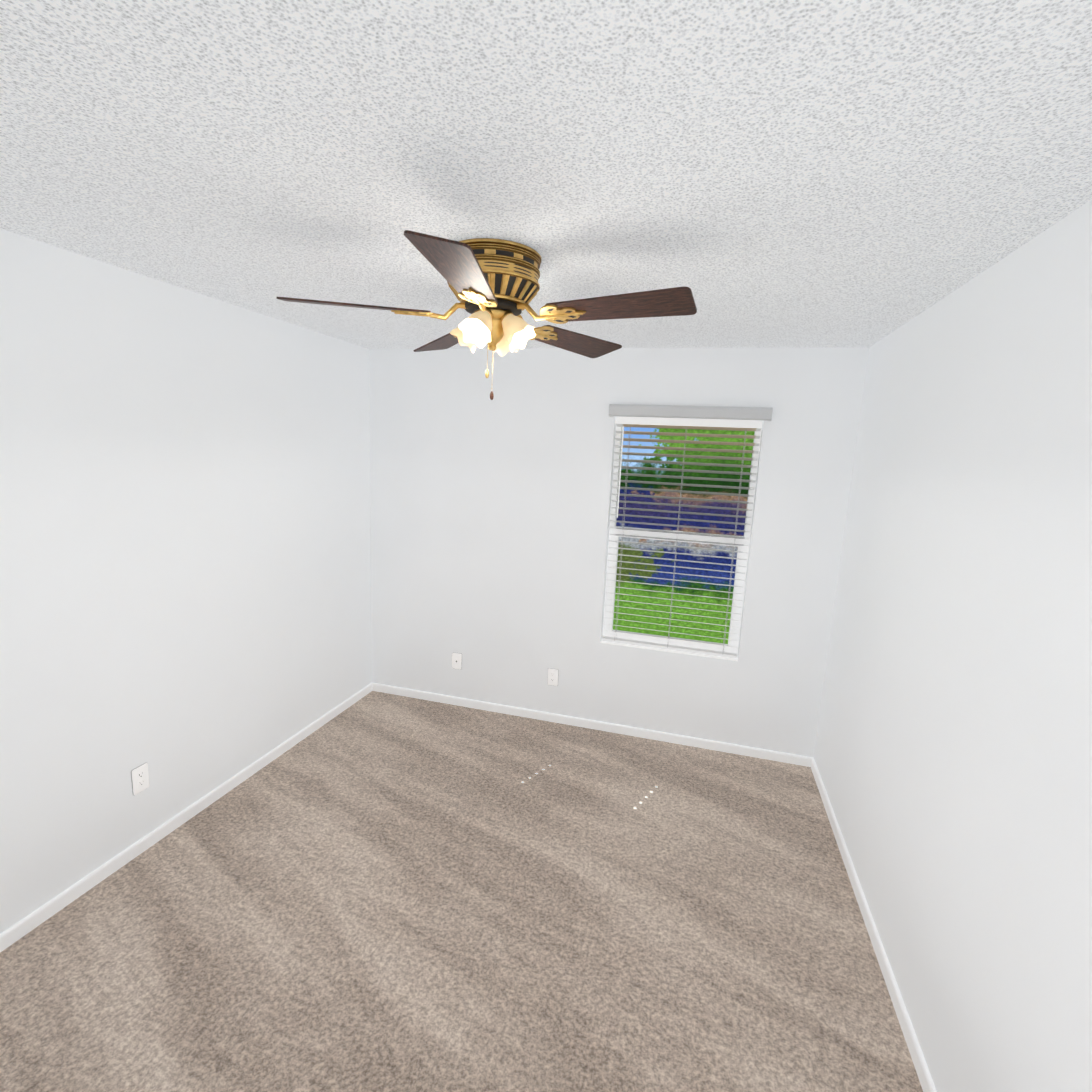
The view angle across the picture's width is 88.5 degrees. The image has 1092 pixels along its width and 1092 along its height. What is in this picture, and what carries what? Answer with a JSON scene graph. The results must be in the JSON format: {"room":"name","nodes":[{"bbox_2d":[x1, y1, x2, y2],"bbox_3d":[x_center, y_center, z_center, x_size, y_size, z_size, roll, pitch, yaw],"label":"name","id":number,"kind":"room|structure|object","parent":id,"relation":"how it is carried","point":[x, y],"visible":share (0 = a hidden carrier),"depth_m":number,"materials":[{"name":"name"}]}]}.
{"room":"empty bedroom","nodes":[
{"label":"empty bedroom","id":0,"kind":"room"},
{"bbox_2d":[0,228,371,933],"bbox_3d":[-1.813,0.143,2.238,0.150,2.440,4.000,5,10,15],"label":"wall","id":1,"kind":"structure","parent":0,"point":[184,550],"depth_m":2.40,"materials":[{"name":"paint"}]},
{"bbox_2d":[131,762,148,795],"bbox_3d":[-1.758,1.011,2.429,0.008,0.119,0.074,5,10,15],"label":"electrical outlet","id":2,"kind":"object","parent":1,"relation":"attached to","point":[140,778],"visible":1,"depth_m":2.42,"materials":[{"name":"grey plastic"}]},
{"bbox_2d":[0,683,372,951],"bbox_3d":[-1.788,1.323,2.416,0.013,0.058,3.700,5,10,15],"label":"baseboard","id":3,"kind":"structure","parent":1,"relation":"attached to","point":[17,931],"depth_m":2.51,"materials":[{"name":"white wood"}]},
{"bbox_2d":[0,691,922,1091],"bbox_3d":[-0.337,1.533,2.042,3.335,0.100,4.000,5,10,15],"label":"floor","id":4,"kind":"structure","parent":0,"point":[374,891],"depth_m":2.11,"materials":[{"name":"carpet"}]},
{"bbox_2d":[0,0,1091,348],"bbox_3d":[-0.223,-0.968,1.617,3.335,0.100,4.000,5,10,15],"label":"ceiling","id":5,"kind":"structure","parent":0,"point":[808,172],"depth_m":1.17,"materials":[{"name":"white paint"}]},
{"bbox_2d":[276,230,696,399],"bbox_3d":[-0.159,-0.718,1.842,1.265,0.463,1.268,5,10,15],"label":"ceiling fan","id":6,"kind":"object","parent":5,"relation":"hanging from","point":[493,285],"visible":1,"depth_m":1.73,"materials":[{"name":"brown wood"}]},
{"bbox_2d":[369,347,868,757],"bbox_3d":[0.235,-0.005,3.662,3.035,2.440,0.150,5,10,15],"label":"wall","id":7,"kind":"structure","parent":0,"point":[490,523],"depth_m":3.59,"materials":[{"name":"paint"}]},
{"bbox_2d":[452,652,461,669],"bbox_3d":[-0.630,0.812,3.946,0.074,0.119,0.016,5,10,15],"label":"jack","id":8,"kind":"object","parent":7,"relation":"attached to","point":[456,660],"visible":1,"depth_m":3.95,"materials":[{"name":"grey plastic"}]},
{"bbox_2d":[547,668,558,685],"bbox_3d":[0.047,0.883,3.771,0.074,0.119,0.008,5,10,15],"label":"outlet","id":9,"kind":"object","parent":7,"relation":"attached to","point":[553,674],"visible":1,"depth_m":3.77,"materials":[{"name":"grey plastic"}]},
{"bbox_2d":[372,683,813,766],"bbox_3d":[0.166,1.180,3.782,3.022,0.058,0.013,5,10,15],"label":"baseboard","id":10,"kind":"structure","parent":7,"relation":"attached to","point":[650,734],"depth_m":3.72,"materials":[{"name":"white wood"}]},
{"bbox_2d":[600,404,772,660],"bbox_3d":[0.813,-0.082,3.454,0.917,1.512,0.210,5,10,15],"label":"window blinds","id":11,"kind":"object","parent":7,"relation":"attached to","point":[703,417],"visible":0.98,"depth_m":3.44,"materials":[{"name":"white plastic"}]},
{"bbox_2d":[814,199,1091,1091],"bbox_3d":[1.253,0.422,1.421,0.150,2.440,4.000,5,10,15],"label":"wall","id":12,"kind":"structure","parent":0,"point":[953,754],"depth_m":1.58,"materials":[{"name":"paint"}]},
{"bbox_2d":[811,759,936,1091],"bbox_3d":[1.119,1.589,1.635,0.013,0.058,3.687,5,10,15],"label":"baseboard","id":13,"kind":"structure","parent":12,"relation":"attached to","point":[919,1063],"depth_m":2.07,"materials":[{"name":"white wood"}]},
{"label":"outside","id":14,"kind":"structure","parent":0,"visible":0},
{"bbox_2d":[613,427,754,643],"bbox_3d":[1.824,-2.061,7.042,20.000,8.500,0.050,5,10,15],"label":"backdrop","id":15,"kind":"structure","parent":14,"point":[665,622],"depth_m":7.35,"materials":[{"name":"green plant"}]}
]}

